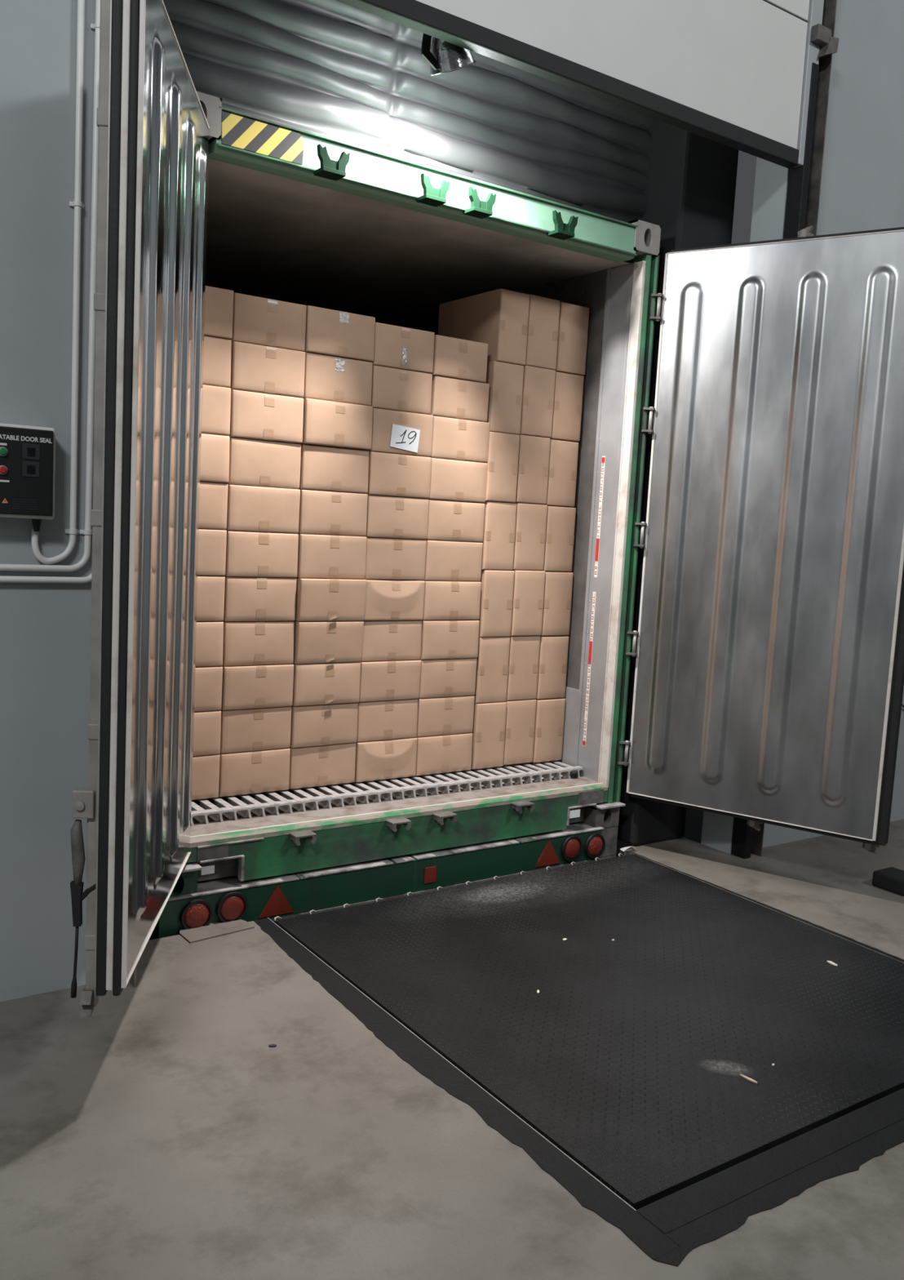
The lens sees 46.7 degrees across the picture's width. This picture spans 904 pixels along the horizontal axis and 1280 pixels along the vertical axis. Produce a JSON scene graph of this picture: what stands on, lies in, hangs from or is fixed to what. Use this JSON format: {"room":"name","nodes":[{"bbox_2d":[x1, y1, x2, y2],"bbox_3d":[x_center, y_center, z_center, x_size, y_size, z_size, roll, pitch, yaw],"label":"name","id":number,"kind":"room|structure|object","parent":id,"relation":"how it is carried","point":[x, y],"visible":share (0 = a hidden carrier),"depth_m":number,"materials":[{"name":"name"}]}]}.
{"room":"warehouse loading dock","nodes":[
{"label":"warehouse loading dock","id":0,"kind":"room"},
{"bbox_2d":[0,0,95,1001],"bbox_3d":[-3.298,-2.254,1.787,5.570,7.000,0.200,-1,8,-35],"label":"wall","id":1,"kind":"structure","parent":0,"point":[45,628],"depth_m":3.33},
{"bbox_2d":[0,422,55,531],"bbox_3d":[-1.346,-0.497,3.218,0.230,0.322,0.102,-1,8,-35],"label":"control box","id":2,"kind":"object","parent":1,"relation":"attached to","point":[27,452],"visible":1,"depth_m":3.20,"materials":[{"name":"black plastic"}]},
{"bbox_2d":[11,495,47,512],"bbox_3d":[-1.300,-0.416,3.214,0.108,0.047,0.001,-1,8,-35],"label":"print","id":3,"kind":"object","parent":2,"relation":"attached to","point":[20,504],"depth_m":3.22,"materials":[{"name":"grey"}]},
{"bbox_2d":[0,528,92,583],"bbox_3d":[-1.753,-1.570,2.821,1.660,2.822,0.030,-1,8,-35],"label":"conduit","id":4,"kind":"object","parent":1,"relation":"attached to","point":[3,579],"visible":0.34,"depth_m":3.33,"materials":[{"name":"white plastic"}]},
{"bbox_2d":[0,0,100,571],"bbox_3d":[-1.761,-1.588,2.813,1.638,2.784,0.030,-1,8,-35],"label":"conduit","id":5,"kind":"object","parent":1,"relation":"attached to","point":[87,533],"visible":0.84,"depth_m":3.32,"materials":[{"name":"white plastic"}]},
{"bbox_2d":[31,0,84,564],"bbox_3d":[-1.197,-1.612,3.202,0.151,2.762,0.030,-1,8,-35],"label":"conduit","id":6,"kind":"object","parent":1,"relation":"attached to","point":[77,203],"visible":1,"depth_m":3.28,"materials":[{"name":"white plastic"}]},
{"bbox_2d":[128,966,136,987],"bbox_3d":[-1.010,-1.246,3.344,0.065,4.900,0.100,-1,8,-35],"label":"door track","id":7,"kind":"object","parent":1,"relation":"attached to","point":[132,980],"visible":0.11,"depth_m":3.59,"materials":[{"name":"grey metal"}]},
{"bbox_2d":[0,819,903,1279],"bbox_3d":[2.963,1.899,0.290,14.000,0.250,11.000,-1,8,-35],"label":"floor","id":8,"kind":"structure","parent":0,"point":[159,1133],"depth_m":2.71,"materials":[{"name":"concrete"}]},
{"bbox_2d":[179,919,254,943],"bbox_3d":[-0.930,1.162,4.123,0.280,0.056,0.160,-1,8,-35],"label":"block","id":9,"kind":"object","parent":8,"relation":"on","point":[213,930],"visible":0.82,"depth_m":4.10,"materials":[{"name":"concrete"}]},
{"bbox_2d":[268,1044,276,1047],"bbox_3d":[-0.555,1.255,3.242,0.023,0.004,0.013,0,7,-24],"label":"scrap","id":10,"kind":"object","parent":8,"relation":"on","point":[270,1045],"visible":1,"depth_m":3.24,"materials":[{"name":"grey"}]},
{"bbox_2d":[148,822,618,940],"bbox_3d":[-1.307,1.451,6.431,2.417,1.436,4.042,-1,8,-35],"label":"chassis","id":11,"kind":"object","parent":8,"relation":"on","point":[224,900],"visible":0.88,"depth_m":4.61,"materials":[{"name":"green paint"}]},
{"bbox_2d":[180,898,213,929],"bbox_3d":[-1.006,1.084,4.123,0.132,0.132,0.020,-1,8,-35],"label":"tail lamp","id":12,"kind":"object","parent":11,"relation":"attached to","point":[194,913],"depth_m":4.11,"materials":[{"name":"red plastic"}]},
{"bbox_2d":[216,891,248,922],"bbox_3d":[-0.884,1.075,4.207,0.132,0.132,0.020,-1,8,-35],"label":"tail lamp","id":13,"kind":"object","parent":11,"relation":"attached to","point":[230,905],"depth_m":4.19,"materials":[{"name":"red"}]},
{"bbox_2d":[70,0,903,1017],"bbox_3d":[-1.417,-0.791,6.556,3.634,3.003,7.173,-1,8,-35],"label":"container","id":14,"kind":"object","parent":11,"relation":"on","point":[769,684],"visible":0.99,"depth_m":4.78,"materials":[{"name":"metal"}]},
{"bbox_2d":[191,754,220,799],"bbox_3d":[-1.239,0.568,4.607,0.296,0.190,0.404,-1,8,-35],"label":"cardboard box","id":15,"kind":"object","parent":14,"relation":"on","point":[206,768],"visible":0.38,"depth_m":4.49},
{"bbox_2d":[192,710,221,755],"bbox_3d":[-1.227,0.378,4.584,0.296,0.189,0.405,-1,8,-35],"label":"cardboard box","id":16,"kind":"object","parent":15,"relation":"on","point":[206,724],"visible":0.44,"depth_m":4.47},
{"bbox_2d":[194,666,222,711],"bbox_3d":[-1.216,0.187,4.563,0.295,0.189,0.406,-1,8,-35],"label":"cardboard box","id":17,"kind":"object","parent":16,"relation":"on","point":[208,680],"visible":0.34,"depth_m":4.45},
{"bbox_2d":[195,621,223,666],"bbox_3d":[-1.207,-0.004,4.544,0.297,0.190,0.407,-1,8,-35],"label":"cardboard box","id":18,"kind":"object","parent":17,"relation":"on","point":[209,634],"visible":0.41,"depth_m":4.43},
{"bbox_2d":[196,575,225,621],"bbox_3d":[-1.198,-0.195,4.523,0.296,0.190,0.406,-1,8,-35],"label":"cardboard box","id":19,"kind":"object","parent":18,"relation":"on","point":[211,588],"visible":0.31,"depth_m":4.41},
{"bbox_2d":[197,528,226,576],"bbox_3d":[-1.186,-0.387,4.502,0.298,0.193,0.404,-1,8,-35],"label":"cardboard box","id":20,"kind":"object","parent":19,"relation":"on","point":[211,557],"visible":0.35,"depth_m":4.38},
{"bbox_2d":[198,481,227,529],"bbox_3d":[-1.175,-0.581,4.478,0.295,0.192,0.405,-1,8,-35],"label":"cardboard box","id":21,"kind":"object","parent":20,"relation":"on","point":[213,497],"visible":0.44,"depth_m":4.36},
{"bbox_2d":[200,433,230,483],"bbox_3d":[-1.161,-0.774,4.451,0.295,0.194,0.406,-1,8,-35],"label":"cardboard box","id":22,"kind":"object","parent":21,"relation":"on","point":[215,449],"visible":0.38,"depth_m":4.33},
{"bbox_2d":[201,384,231,435],"bbox_3d":[-1.153,-0.970,4.433,0.295,0.194,0.403,-1,8,-35],"label":"cardboard box","id":23,"kind":"object","parent":22,"relation":"on","point":[216,401],"visible":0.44,"depth_m":4.32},
{"bbox_2d":[203,335,231,387],"bbox_3d":[-1.148,-1.166,4.417,0.296,0.194,0.404,-1,8,-35],"label":"cardboard box","id":24,"kind":"object","parent":23,"relation":"on","point":[217,351],"visible":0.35,"depth_m":4.30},
{"bbox_2d":[204,285,233,339],"bbox_3d":[-1.133,-1.360,4.392,0.296,0.194,0.403,-1,8,-35],"label":"cardboard box","id":25,"kind":"object","parent":24,"relation":"on","point":[219,302],"visible":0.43,"depth_m":4.28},
{"bbox_2d":[218,747,290,796],"bbox_3d":[-0.977,0.562,4.790,0.332,0.189,0.408,-1,8,-35],"label":"cardboard box","id":26,"kind":"object","parent":14,"relation":"on","point":[247,772],"visible":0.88,"depth_m":4.62,"materials":[{"name":"cardboard"}]},
{"bbox_2d":[220,706,291,753],"bbox_3d":[-0.969,0.371,4.770,0.330,0.188,0.404,-1,8,-35],"label":"cardboard box","id":27,"kind":"object","parent":26,"relation":"on","point":[261,728],"visible":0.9,"depth_m":4.60,"materials":[{"name":"cardboard"}]},
{"bbox_2d":[221,663,293,710],"bbox_3d":[-0.955,0.183,4.742,0.333,0.188,0.405,-1,8,-35],"label":"cardboard box","id":28,"kind":"object","parent":27,"relation":"on","point":[263,686],"visible":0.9,"depth_m":4.57,"materials":[{"name":"cardboard"}]},
{"bbox_2d":[222,621,294,666],"bbox_3d":[-0.948,-0.008,4.726,0.332,0.189,0.407,-1,8,-35],"label":"cardboard box","id":29,"kind":"object","parent":28,"relation":"on","point":[245,642],"visible":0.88,"depth_m":4.55,"materials":[{"name":"cardboard"}]},
{"bbox_2d":[223,576,296,621],"bbox_3d":[-0.936,-0.199,4.703,0.330,0.189,0.406,-1,8,-35],"label":"cardboard box","id":30,"kind":"object","parent":29,"relation":"on","point":[246,598],"visible":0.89,"depth_m":4.53,"materials":[{"name":"cardboard"}]},
{"bbox_2d":[224,530,298,577],"bbox_3d":[-0.924,-0.391,4.681,0.331,0.192,0.405,-1,8,-35],"label":"cardboard box","id":31,"kind":"object","parent":30,"relation":"on","point":[248,553],"visible":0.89,"depth_m":4.51,"materials":[{"name":"cardboard"}]},
{"bbox_2d":[217,484,300,533],"bbox_3d":[-0.915,-0.584,4.660,0.330,0.191,0.403,-1,8,-35],"label":"cardboard box","id":32,"kind":"object","parent":31,"relation":"on","point":[250,508],"visible":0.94,"depth_m":4.49,"materials":[{"name":"cardboard"}]},
{"bbox_2d":[227,437,301,488],"bbox_3d":[-0.908,-0.778,4.641,0.333,0.193,0.406,-1,8,-35],"label":"cardboard box","id":33,"kind":"object","parent":32,"relation":"on","point":[252,463],"visible":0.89,"depth_m":4.47,"materials":[{"name":"cardboard"}]},
{"bbox_2d":[229,389,303,444],"bbox_3d":[-0.891,-0.972,4.614,0.331,0.193,0.406,-1,8,-35],"label":"cardboard box","id":34,"kind":"object","parent":33,"relation":"on","point":[254,415],"visible":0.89,"depth_m":4.44,"materials":[{"name":"cardboard"}]},
{"bbox_2d":[230,341,305,398],"bbox_3d":[-0.882,-1.166,4.594,0.331,0.193,0.404,-1,8,-35],"label":"cardboard box","id":35,"kind":"object","parent":34,"relation":"on","point":[256,368],"visible":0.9,"depth_m":4.42,"materials":[{"name":"cardboard"}]},
{"bbox_2d":[231,293,306,351],"bbox_3d":[-0.875,-1.362,4.577,0.332,0.193,0.405,-1,8,-35],"label":"cardboard box","id":36,"kind":"object","parent":35,"relation":"on","point":[260,321],"visible":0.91,"depth_m":4.41,"materials":[{"name":"cardboard"}]},
{"bbox_2d":[288,742,355,789],"bbox_3d":[-0.701,0.555,4.983,0.337,0.189,0.404,-1,8,-35],"label":"cardboard box","id":37,"kind":"object","parent":14,"relation":"on","point":[330,764],"visible":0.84,"depth_m":4.81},
{"bbox_2d":[290,702,358,747],"bbox_3d":[-0.689,0.366,4.955,0.336,0.188,0.408,-1,8,-35],"label":"cardboard box","id":38,"kind":"object","parent":37,"relation":"on","point":[318,725],"visible":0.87,"depth_m":4.78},
{"bbox_2d":[292,662,360,706],"bbox_3d":[-0.671,0.177,4.925,0.335,0.188,0.416,-1,8,-35],"label":"cardboard box","id":39,"kind":"object","parent":38,"relation":"on","point":[320,683],"visible":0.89,"depth_m":4.75,"materials":[{"name":"cardboard"}]},
{"bbox_2d":[293,620,364,663],"bbox_3d":[-0.660,-0.013,4.901,0.336,0.189,0.410,-1,8,-35],"label":"cardboard box","id":40,"kind":"object","parent":39,"relation":"on","point":[314,642],"visible":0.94,"depth_m":4.73,"materials":[{"name":"cardboard"}]},
{"bbox_2d":[295,577,366,621],"bbox_3d":[-0.644,-0.202,4.872,0.335,0.189,0.410,-1,8,-35],"label":"cardboard box","id":41,"kind":"object","parent":40,"relation":"on","point":[317,599],"visible":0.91,"depth_m":4.70,"materials":[{"name":"cardboard"}]},
{"bbox_2d":[291,533,367,578],"bbox_3d":[-0.641,-0.396,4.865,0.337,0.192,0.406,-1,8,-35],"label":"cardboard box","id":42,"kind":"object","parent":41,"relation":"on","point":[319,555],"visible":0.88,"depth_m":4.69,"materials":[{"name":"cardboard"}]},
{"bbox_2d":[298,489,368,536],"bbox_3d":[-0.634,-0.590,4.848,0.335,0.191,0.408,-1,8,-35],"label":"cardboard box","id":43,"kind":"object","parent":42,"relation":"on","point":[321,512],"visible":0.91,"depth_m":4.67,"materials":[{"name":"cardboard"}]},
{"bbox_2d":[297,444,369,493],"bbox_3d":[-0.625,-0.784,4.829,0.335,0.193,0.407,-1,8,-35],"label":"cardboard box","id":44,"kind":"object","parent":43,"relation":"on","point":[326,468],"visible":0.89,"depth_m":4.66,"materials":[{"name":"cardboard"}]},
{"bbox_2d":[299,398,373,449],"bbox_3d":[-0.607,-0.977,4.795,0.336,0.193,0.407,-1,8,-35],"label":"cardboard box","id":45,"kind":"object","parent":44,"relation":"on","point":[326,423],"visible":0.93,"depth_m":4.62,"materials":[{"name":"cardboard"}]},
{"bbox_2d":[302,352,373,405],"bbox_3d":[-0.608,-1.175,4.790,0.336,0.193,0.405,-1,8,-35],"label":"cardboard box","id":46,"kind":"object","parent":45,"relation":"on","point":[326,378],"visible":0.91,"depth_m":4.62,"materials":[{"name":"cardboard"}]},
{"bbox_2d":[304,305,375,361],"bbox_3d":[-0.593,-1.368,4.761,0.334,0.193,0.406,-1,8,-35],"label":"cardboard box","id":47,"kind":"object","parent":46,"relation":"on","point":[330,332],"visible":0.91,"depth_m":4.59,"materials":[{"name":"cardboard"}]},
{"bbox_2d":[355,737,417,782],"bbox_3d":[-0.417,0.550,5.165,0.331,0.189,0.408,-1,8,-35],"label":"cardboard box","id":48,"kind":"object","parent":14,"relation":"on","point":[384,759],"visible":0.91,"depth_m":5.00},
{"bbox_2d":[356,698,417,742],"bbox_3d":[-0.414,0.359,5.154,0.332,0.188,0.405,-1,8,-35],"label":"cardboard box","id":49,"kind":"object","parent":48,"relation":"on","point":[384,719],"visible":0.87,"depth_m":4.98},
{"bbox_2d":[359,659,421,702],"bbox_3d":[-0.400,0.171,5.127,0.332,0.188,0.405,-1,8,-35],"label":"cardboard box","id":50,"kind":"object","parent":49,"relation":"on","point":[386,680],"visible":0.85,"depth_m":4.96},
{"bbox_2d":[361,620,422,661],"bbox_3d":[-0.393,-0.020,5.112,0.333,0.189,0.405,-1,8,-35],"label":"cardboard box","id":51,"kind":"object","parent":50,"relation":"on","point":[382,640],"visible":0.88,"depth_m":4.94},
{"bbox_2d":[364,579,425,620],"bbox_3d":[-0.379,-0.209,5.083,0.331,0.189,0.409,-1,8,-35],"label":"cardboard box","id":52,"kind":"object","parent":51,"relation":"on","point":[385,599],"visible":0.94,"depth_m":4.92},
{"bbox_2d":[363,537,426,580],"bbox_3d":[-0.371,-0.401,5.069,0.334,0.192,0.405,-1,8,-35],"label":"cardboard box","id":53,"kind":"object","parent":52,"relation":"on","point":[387,558],"visible":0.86,"depth_m":4.90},
{"bbox_2d":[355,494,429,539],"bbox_3d":[-0.358,-0.593,5.041,0.332,0.191,0.407,-1,8,-35],"label":"cardboard box","id":54,"kind":"object","parent":53,"relation":"on","point":[388,517],"visible":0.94,"depth_m":4.87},
{"bbox_2d":[359,451,431,498],"bbox_3d":[-0.347,-0.786,5.016,0.332,0.193,0.407,-1,8,-35],"label":"cardboard box","id":55,"kind":"object","parent":54,"relation":"on","point":[395,475],"visible":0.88,"depth_m":4.84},
{"bbox_2d":[366,408,433,457],"bbox_3d":[-0.337,-0.980,4.997,0.331,0.193,0.407,-1,8,-35],"label":"cardboard box","id":56,"kind":"object","parent":55,"relation":"on","point":[393,432],"visible":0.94,"depth_m":4.83,"materials":[{"name":"cardboard"}]},
{"bbox_2d":[371,364,432,414],"bbox_3d":[-0.337,-1.172,4.978,0.320,0.187,0.407,-1,8,-35],"label":"cardboard box","id":57,"kind":"object","parent":56,"relation":"on","point":[393,388],"visible":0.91,"depth_m":4.81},
{"bbox_2d":[371,322,435,373],"bbox_3d":[-0.327,-1.360,4.957,0.326,0.187,0.406,-1,8,-35],"label":"cardboard box","id":58,"kind":"object","parent":57,"relation":"on","point":[397,347],"visible":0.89,"depth_m":4.79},
{"bbox_2d":[163,0,653,222],"bbox_3d":[-0.056,-2.506,4.757,3.150,1.080,0.374,-1,8,-35],"label":"cushion","id":59,"kind":"object","parent":14,"relation":"on","point":[332,68],"visible":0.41,"depth_m":4.51,"materials":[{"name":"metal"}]},
{"bbox_2d":[415,732,472,775],"bbox_3d":[-0.145,0.544,5.358,0.334,0.189,0.408,-1,8,-35],"label":"cardboard box","id":60,"kind":"object","parent":14,"relation":"on","point":[443,753],"visible":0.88,"depth_m":5.19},
{"bbox_2d":[416,695,475,737],"bbox_3d":[-0.136,0.353,5.343,0.331,0.188,0.404,-1,8,-35],"label":"cardboard box","id":61,"kind":"object","parent":60,"relation":"on","point":[437,716],"visible":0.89,"depth_m":5.17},
{"bbox_2d":[419,657,477,698],"bbox_3d":[-0.124,0.165,5.321,0.333,0.188,0.408,-1,8,-35],"label":"cardboard box","id":62,"kind":"object","parent":61,"relation":"on","point":[443,677],"visible":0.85,"depth_m":5.15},
{"bbox_2d":[420,619,479,659],"bbox_3d":[-0.113,-0.024,5.297,0.332,0.189,0.405,-1,8,-35],"label":"cardboard box","id":63,"kind":"object","parent":62,"relation":"on","point":[459,638],"visible":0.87,"depth_m":5.13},
{"bbox_2d":[422,580,481,620],"bbox_3d":[-0.103,-0.214,5.277,0.332,0.189,0.407,-1,8,-35],"label":"cardboard box","id":64,"kind":"object","parent":63,"relation":"on","point":[444,600],"visible":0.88,"depth_m":5.11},
{"bbox_2d":[414,538,483,581],"bbox_3d":[-0.098,-0.407,5.260,0.334,0.192,0.404,-1,8,-35],"label":"cardboard box","id":65,"kind":"object","parent":64,"relation":"on","point":[446,560],"visible":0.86,"depth_m":5.09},
{"bbox_2d":[426,499,485,542],"bbox_3d":[-0.086,-0.599,5.238,0.332,0.191,0.407,-1,8,-35],"label":"cardboard box","id":66,"kind":"object","parent":65,"relation":"on","point":[454,521],"visible":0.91,"depth_m":5.07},
{"bbox_2d":[428,457,488,502],"bbox_3d":[-0.075,-0.792,5.215,0.332,0.193,0.403,-1,8,-35],"label":"cardboard box","id":67,"kind":"object","parent":66,"relation":"on","point":[451,480],"visible":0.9,"depth_m":5.05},
{"bbox_2d":[431,416,490,462],"bbox_3d":[-0.064,-0.986,5.195,0.333,0.193,0.404,-1,8,-35],"label":"cardboard box","id":68,"kind":"object","parent":67,"relation":"on","point":[455,439],"visible":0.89,"depth_m":5.03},
{"bbox_2d":[430,375,489,422],"bbox_3d":[-0.064,-1.175,5.168,0.319,0.183,0.404,-1,8,-35],"label":"cardboard box","id":69,"kind":"object","parent":68,"relation":"on","point":[455,398],"visible":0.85,"depth_m":5.00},
{"bbox_2d":[432,334,488,382],"bbox_3d":[-0.064,-1.357,5.131,0.302,0.183,0.405,-1,8,-35],"label":"cardboard box","id":70,"kind":"object","parent":69,"relation":"on","point":[454,357],"visible":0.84,"depth_m":4.96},
{"bbox_2d":[471,701,506,768],"bbox_3d":[0.045,0.456,5.563,0.188,0.336,0.549,-1,8,-35],"label":"cardboard box","id":71,"kind":"object","parent":14,"relation":"on","point":[488,732],"visible":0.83,"depth_m":5.33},
{"bbox_2d":[474,636,510,703],"bbox_3d":[0.061,0.120,5.531,0.190,0.333,0.547,-1,8,-35],"label":"cardboard box","id":72,"kind":"object","parent":71,"relation":"on","point":[493,659],"visible":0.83,"depth_m":5.30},
{"bbox_2d":[477,569,515,637],"bbox_3d":[0.079,-0.214,5.489,0.191,0.335,0.548,-1,8,-35],"label":"cardboard box","id":73,"kind":"object","parent":72,"relation":"on","point":[497,585],"visible":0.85,"depth_m":5.26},
{"bbox_2d":[469,501,517,570],"bbox_3d":[0.088,-0.550,5.449,0.191,0.336,0.548,-1,8,-35],"label":"cardboard box","id":74,"kind":"object","parent":73,"relation":"on","point":[500,524],"visible":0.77,"depth_m":5.22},
{"bbox_2d":[485,431,519,502],"bbox_3d":[0.103,-0.885,5.402,0.186,0.335,0.548,-1,8,-35],"label":"cardboard box","id":75,"kind":"object","parent":74,"relation":"on","point":[504,448],"visible":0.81,"depth_m":5.17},
{"bbox_2d":[485,360,524,435],"bbox_3d":[0.119,-1.222,5.373,0.192,0.336,0.548,-1,8,-35],"label":"cardboard box","id":76,"kind":"object","parent":75,"relation":"on","point":[505,380],"visible":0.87,"depth_m":5.14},
{"bbox_2d":[438,288,529,365],"bbox_3d":[0.152,-1.561,5.340,0.180,0.341,0.550,-1,8,-35],"label":"cardboard box","id":77,"kind":"object","parent":76,"relation":"on","point":[499,318],"visible":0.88,"depth_m":5.15,"materials":[{"name":"cardboard"}]},
{"bbox_2d":[503,698,537,764],"bbox_3d":[0.205,0.448,5.680,0.198,0.336,0.549,-1,8,-35],"label":"cardboard box","id":78,"kind":"object","parent":14,"relation":"on","point":[520,727],"visible":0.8,"depth_m":5.45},
{"bbox_2d":[506,635,540,700],"bbox_3d":[0.222,0.113,5.643,0.198,0.333,0.548,-1,8,-35],"label":"cardboard box","id":79,"kind":"object","parent":78,"relation":"on","point":[524,651],"visible":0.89,"depth_m":5.42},
{"bbox_2d":[507,569,546,635],"bbox_3d":[0.245,-0.220,5.598,0.197,0.335,0.549,-1,8,-35],"label":"cardboard box","id":80,"kind":"object","parent":79,"relation":"on","point":[529,584],"visible":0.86,"depth_m":5.37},
{"bbox_2d":[513,502,547,570],"bbox_3d":[0.253,-0.557,5.563,0.199,0.336,0.550,-1,8,-35],"label":"cardboard box","id":81,"kind":"object","parent":80,"relation":"on","point":[531,518],"visible":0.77,"depth_m":5.33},
{"bbox_2d":[515,434,551,504],"bbox_3d":[0.263,-0.893,5.519,0.196,0.335,0.548,-1,8,-35],"label":"cardboard box","id":82,"kind":"object","parent":81,"relation":"on","point":[534,451],"visible":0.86,"depth_m":5.29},
{"bbox_2d":[519,365,555,437],"bbox_3d":[0.285,-1.228,5.483,0.195,0.336,0.547,-1,8,-35],"label":"cardboard box","id":83,"kind":"object","parent":82,"relation":"on","point":[539,384],"visible":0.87,"depth_m":5.25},
{"bbox_2d":[524,294,560,369],"bbox_3d":[0.304,-1.568,5.450,0.197,0.341,0.548,-1,8,-35],"label":"cardboard box","id":84,"kind":"object","parent":83,"relation":"on","point":[544,312],"visible":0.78,"depth_m":5.22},
{"bbox_2d":[532,697,565,762],"bbox_3d":[0.370,0.449,5.786,0.190,0.334,0.547,-1,8,-35],"label":"cardboard box","id":85,"kind":"object","parent":14,"relation":"on","point":[550,713],"visible":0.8,"depth_m":5.56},
{"bbox_2d":[537,635,568,699],"bbox_3d":[0.386,0.114,5.754,0.193,0.331,0.549,-1,8,-35],"label":"cardboard box","id":86,"kind":"object","parent":85,"relation":"on","point":[553,651],"visible":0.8,"depth_m":5.52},
{"bbox_2d":[539,571,573,635],"bbox_3d":[0.404,-0.221,5.715,0.191,0.333,0.549,-1,8,-35],"label":"cardboard box","id":87,"kind":"object","parent":86,"relation":"on","point":[558,588],"visible":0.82,"depth_m":5.49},
{"bbox_2d":[543,506,576,571],"bbox_3d":[0.412,-0.557,5.675,0.192,0.334,0.548,-1,8,-35],"label":"cardboard box","id":88,"kind":"object","parent":87,"relation":"on","point":[561,521],"visible":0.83,"depth_m":5.45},
{"bbox_2d":[546,439,578,506],"bbox_3d":[0.424,-0.893,5.635,0.193,0.333,0.549,-1,8,-35],"label":"cardboard box","id":89,"kind":"object","parent":88,"relation":"on","point":[563,458],"visible":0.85,"depth_m":5.41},
{"bbox_2d":[549,371,584,441],"bbox_3d":[0.446,-1.229,5.598,0.193,0.334,0.550,-1,8,-35],"label":"cardboard box","id":90,"kind":"object","parent":89,"relation":"on","point":[569,388],"visible":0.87,"depth_m":5.37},
{"bbox_2d":[555,302,589,375],"bbox_3d":[0.467,-1.567,5.560,0.194,0.339,0.548,-1,8,-35],"label":"cardboard box","id":91,"kind":"object","parent":90,"relation":"on","point":[574,319],"visible":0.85,"depth_m":5.33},
{"bbox_2d":[583,596,595,741],"bbox_3d":[0.715,0.144,5.451,0.001,0.780,0.015,-1,8,-35],"label":"print","id":92,"kind":"object","parent":14,"relation":"on","point":[590,655],"depth_m":5.45,"materials":[{"name":"white"}]},
{"bbox_2d":[595,462,604,574],"bbox_3d":[0.755,-0.619,5.366,0.001,0.567,0.015,-1,8,-35],"label":"print","id":93,"kind":"object","parent":14,"relation":"attached to","point":[599,523],"depth_m":5.37,"materials":[{"name":"white"}]},
{"bbox_2d":[617,118,739,845],"bbox_3d":[1.116,-0.898,5.543,0.390,3.950,0.370,-1,8,-35],"label":"seal","id":94,"kind":"object","parent":14,"relation":"attached to","point":[691,190],"visible":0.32,"depth_m":5.28,"materials":[{"name":"rubber"}]},
{"bbox_2d":[561,835,582,861],"bbox_3d":[0.599,1.040,5.233,0.132,0.132,0.020,-1,8,-35],"label":"tail lamp","id":95,"kind":"object","parent":11,"relation":"attached to","point":[571,845],"depth_m":5.22,"materials":[{"name":"red"}]},
{"bbox_2d":[584,833,605,858],"bbox_3d":[0.726,1.045,5.322,0.132,0.132,0.020,-1,8,-35],"label":"tail lamp","id":96,"kind":"object","parent":11,"relation":"attached to","point":[594,843],"depth_m":5.31,"materials":[{"name":"red plastic"}]},
{"bbox_2d":[253,850,903,1266],"bbox_3d":[0.722,1.274,3.901,2.230,0.078,2.303,-1,8,-35],"label":"dock leveler","id":97,"kind":"object","parent":8,"relation":"on","point":[621,1079],"visible":1,"depth_m":3.49,"materials":[{"name":"black paint"}]},
{"bbox_2d":[740,1073,757,1083],"bbox_3d":[0.902,1.334,3.186,0.062,0.004,0.010,9,9,44],"label":"wood splinter","id":98,"kind":"object","parent":97,"relation":"on","point":[742,1075],"visible":1,"depth_m":3.18,"materials":[{"name":"beige"}]},
{"bbox_2d":[827,960,838,966],"bbox_3d":[1.489,1.265,4.099,0.018,0.003,0.050,0,7,-23],"label":"chip","id":99,"kind":"object","parent":97,"relation":"on","point":[829,962],"visible":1,"depth_m":4.10,"materials":[{"name":"beige"}]},
{"bbox_2d":[620,846,636,851],"bbox_3d":[0.918,1.076,5.425,0.085,0.028,0.050,-1,8,-35],"label":"scrap","id":100,"kind":"object","parent":8,"relation":"on","point":[624,849],"visible":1,"depth_m":5.41,"materials":[{"name":"white"}]},
{"bbox_2d":[731,62,819,858],"bbox_3d":[1.606,-0.812,5.234,0.050,3.900,0.090,-1,8,-35],"label":"door track","id":101,"kind":"object","parent":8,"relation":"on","point":[799,177],"visible":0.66,"depth_m":5.06,"materials":[{"name":"metal"}]},
{"bbox_2d":[872,866,903,896],"bbox_3d":[2.154,1.164,5.054,0.160,0.075,0.180,-1,8,-35],"label":"block","id":102,"kind":"object","parent":8,"relation":"on","point":[891,878],"visible":1,"depth_m":5.03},
{"bbox_2d":[616,807,703,857],"bbox_3d":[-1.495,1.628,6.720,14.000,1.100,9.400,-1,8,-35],"label":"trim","id":103,"kind":"structure","parent":0,"point":[695,818],"depth_m":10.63,"materials":[{"name":"rubber"}]},
{"bbox_2d":[701,0,903,853],"bbox_3d":[3.752,-2.418,6.667,5.280,7.000,0.200,-1,8,-35],"label":"wall","id":104,"kind":"structure","parent":0,"point":[863,184],"depth_m":5.37,"materials":[{"name":"paint"}]},
{"bbox_2d":[751,0,837,856],"bbox_3d":[1.687,-1.309,5.210,0.075,4.900,0.100,-1,8,-35],"label":"door track","id":105,"kind":"object","parent":104,"relation":"attached to","point":[830,6],"visible":0.18,"depth_m":5.09,"materials":[{"name":"grey metal"}]},
{"bbox_2d":[335,0,839,168],"bbox_3d":[0.468,-2.876,4.103,3.280,1.275,0.115,-1,8,-35],"label":"door","id":106,"kind":"structure","parent":105,"relation":"attached to","point":[736,74],"depth_m":4.50,"materials":[{"name":"white metal"}]},
{"bbox_2d":[421,33,475,75],"bbox_3d":[-0.018,-2.286,4.060,0.250,0.209,0.194,-1,8,-35],"label":"lamp","id":107,"kind":"object","parent":106,"relation":"attached to","point":[442,56],"visible":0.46,"depth_m":4.00,"materials":[{"name":"black plastic"}]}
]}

